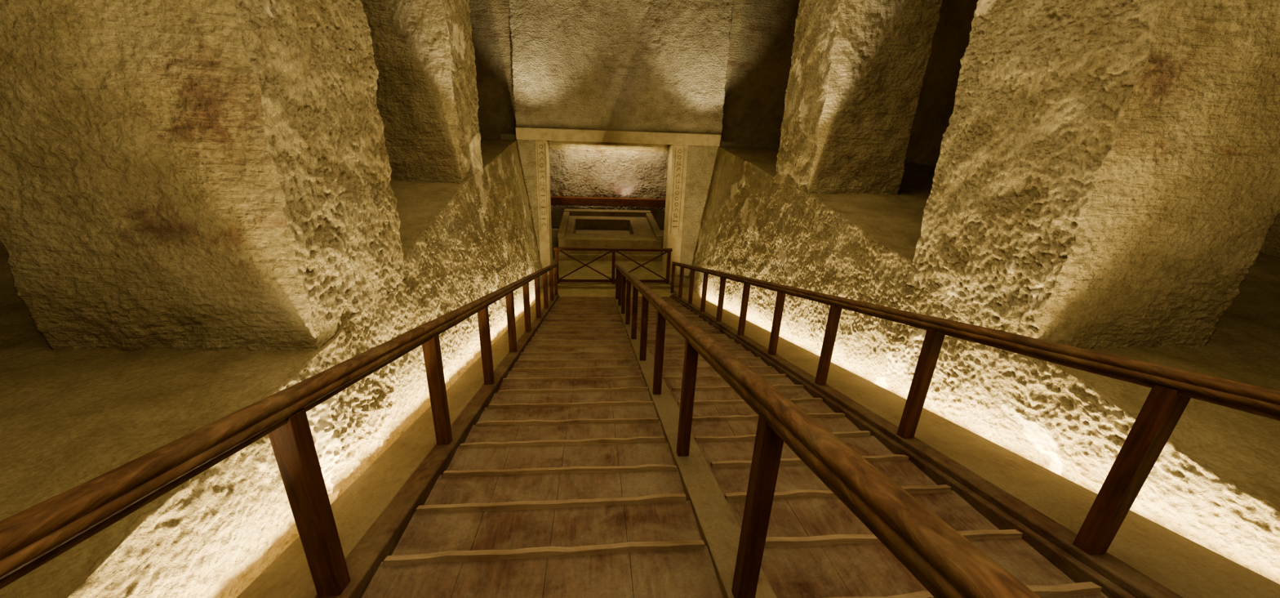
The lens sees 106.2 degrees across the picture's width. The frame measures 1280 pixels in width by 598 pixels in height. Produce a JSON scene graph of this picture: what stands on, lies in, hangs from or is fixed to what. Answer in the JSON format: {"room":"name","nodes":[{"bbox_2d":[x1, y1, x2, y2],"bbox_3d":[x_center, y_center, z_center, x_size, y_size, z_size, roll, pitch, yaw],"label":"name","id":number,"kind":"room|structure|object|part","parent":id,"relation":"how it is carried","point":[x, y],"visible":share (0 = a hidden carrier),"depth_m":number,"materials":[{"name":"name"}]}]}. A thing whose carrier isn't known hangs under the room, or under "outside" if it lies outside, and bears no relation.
{"room":"ancient egyptian tomb","nodes":[
{"label":"ancient egyptian tomb","id":0,"kind":"room"},
{"bbox_2d":[0,0,406,353],"bbox_3d":[-2.752,-2.347,2.678,1.623,5.308,1.569,0,22,-5],"label":"stone pillar","id":1,"kind":"structure","parent":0,"point":[205,175],"depth_m":2.67,"materials":[{"name":"stone"}]},
{"bbox_2d":[0,138,542,597],"bbox_3d":[-4.719,0.436,6.675,5.121,4.131,15.856,0,22,-5],"label":"wall","id":2,"kind":"structure","parent":0,"point":[68,419],"depth_m":2.63,"materials":[{"name":"stone"}]},
{"bbox_2d":[364,0,484,182],"bbox_3d":[-3.251,-4.149,6.582,1.555,4.942,1.524,0,22,-5],"label":"stone pillar","id":3,"kind":"structure","parent":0,"point":[423,51],"depth_m":6.48,"materials":[{"name":"stone"}]},
{"bbox_2d":[549,148,668,228],"bbox_3d":[-1.171,-4.985,20.095,6.152,4.572,0.150,0,22,-6],"label":"wall","id":4,"kind":"structure","parent":0,"point":[573,172],"depth_m":20.03,"materials":[{"name":"stone"}]},
{"bbox_2d":[500,0,734,275],"bbox_3d":[-0.620,-4.812,13.848,6.649,8.946,0.768,0,22,-5],"label":"wall","id":5,"kind":"structure","parent":0,"point":[637,65],"depth_m":12.97,"materials":[{"name":"stone"}]},
{"bbox_2d":[537,144,547,228],"bbox_3d":[-2.815,-3.208,13.881,0.220,2.373,0.017,0,22,-5],"label":"signs","id":6,"kind":"object","parent":5,"relation":"attached to","point":[540,144],"depth_m":13.82,"materials":[{"name":"beige stone"}]},
{"bbox_2d":[534,139,688,275],"bbox_3d":[-0.879,-2.715,14.726,4.340,4.030,0.840,0,22,-5],"label":"door frame","id":7,"kind":"structure","parent":5,"relation":"attached to","point":[673,240],"depth_m":14.37,"materials":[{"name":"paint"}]},
{"bbox_2d":[671,147,684,222],"bbox_3d":[1.111,-3.337,14.202,0.261,2.144,0.017,0,22,-5],"label":"signs","id":8,"kind":"object","parent":5,"relation":"attached to","point":[673,188],"depth_m":14.18,"materials":[{"name":"beige stone"}]},
{"bbox_2d":[515,126,721,146],"bbox_3d":[-0.590,-4.718,13.903,5.770,0.320,0.900,0,22,-5],"label":"lintel","id":9,"kind":"object","parent":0,"point":[522,133],"visible":0.76,"depth_m":13.48,"materials":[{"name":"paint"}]},
{"bbox_2d":[540,226,700,297],"bbox_3d":[-0.897,-1.578,17.189,6.106,0.017,8.158,0,22,-5],"label":"floor","id":10,"kind":"structure","parent":0,"point":[565,267],"depth_m":15.04,"materials":[{"name":"brown wood"}]},
{"bbox_2d":[557,208,663,261],"bbox_3d":[-1.173,-2.516,18.249,3.670,0.940,4.120,0,22,-5],"label":"sarcophagus","id":11,"kind":"object","parent":10,"relation":"on","point":[578,228],"visible":0.95,"depth_m":16.98,"materials":[{"name":"stone"}]},
{"bbox_2d":[553,246,672,283],"bbox_3d":[-0.793,-0.983,14.270,3.470,1.090,0.120,0,22,-5],"label":"wooden barrier","id":12,"kind":"object","parent":10,"relation":"on","point":[612,280],"visible":0.96,"depth_m":14.20,"materials":[{"name":"brown wood"}]},
{"bbox_2d":[236,274,1279,597],"bbox_3d":[0.060,0.482,7.043,4.270,4.135,15.784,0,22,-5],"label":"staircase","id":13,"kind":"structure","parent":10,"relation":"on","point":[563,475],"depth_m":2.74,"materials":[{"name":"brown wood"}]},
{"bbox_2d":[0,262,558,596],"bbox_3d":[-1.639,0.224,6.226,0.097,4.880,14.225,0,22,-5],"label":"handrail","id":14,"kind":"object","parent":13,"relation":"attached to","point":[33,536],"visible":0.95,"depth_m":1.61,"materials":[{"name":"brown wood"}]},
{"bbox_2d":[613,262,1040,597],"bbox_3d":[0.002,0.135,6.346,0.103,4.705,14.228,0,22,-5],"label":"handrail","id":15,"kind":"object","parent":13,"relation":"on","point":[944,562],"visible":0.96,"depth_m":1.34,"materials":[{"name":"brown wood"}]},
{"bbox_2d":[670,261,1279,555],"bbox_3d":[1.641,0.206,6.531,0.097,4.936,14.225,0,22,-5],"label":"handrail","id":16,"kind":"object","parent":13,"relation":"attached to","point":[1172,388],"visible":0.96,"depth_m":2.14,"materials":[{"name":"brown wood"}]},
{"bbox_3d":[1.658,-0.191,6.370,0.097,4.080,14.225,0,22,-5],"label":"rail","id":17,"kind":"part","parent":16,"relation":"part of","materials":[{"name":"brown wood"}]},
{"bbox_2d":[469,0,799,151],"bbox_3d":[-0.573,-6.736,13.404,14.657,5.077,0.099,0,22,-5],"label":"wall","id":18,"kind":"structure","parent":0,"point":[760,53],"depth_m":13.66,"materials":[{"name":"stone"}]},
{"bbox_2d":[772,0,942,194],"bbox_3d":[3.288,-4.110,7.145,1.498,4.932,1.575,0,22,-5],"label":"stone pillar","id":19,"kind":"structure","parent":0,"point":[857,71],"depth_m":6.95,"materials":[{"name":"stone"}]},
{"bbox_2d":[688,146,1279,583],"bbox_3d":[4.791,0.455,7.594,5.041,4.130,15.852,0,22,-5],"label":"wall","id":20,"kind":"structure","parent":0,"point":[1215,482],"depth_m":3.97,"materials":[{"name":"stone"}]},
{"bbox_2d":[905,0,1279,257],"bbox_3d":[7.306,-3.471,6.653,0.097,5.467,16.653,0,22,-5],"label":"wall","id":21,"kind":"structure","parent":0,"point":[953,28],"depth_m":10.95,"materials":[{"name":"stone"}]},
{"bbox_2d":[905,0,1279,347],"bbox_3d":[3.558,-2.325,3.238,1.542,5.301,1.577,0,22,-5],"label":"stone pillar","id":22,"kind":"structure","parent":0,"point":[1108,171],"depth_m":3.24,"materials":[{"name":"stone"}]},
{"bbox_3d":[2.016,-3.959,17.873,0.106,4.561,5.652,0,22,-5],"label":"wall","id":23,"kind":"structure","parent":0,"visible":0},
{"bbox_2d":[550,195,665,207],"bbox_3d":[-1.178,-4.077,20.159,5.800,0.320,0.260,0,22,-5],"label":"wooden beam","id":24,"kind":"structure","parent":23,"relation":"attached to","point":[555,200],"depth_m":20.03,"materials":[{"name":"red wood"}]}
]}

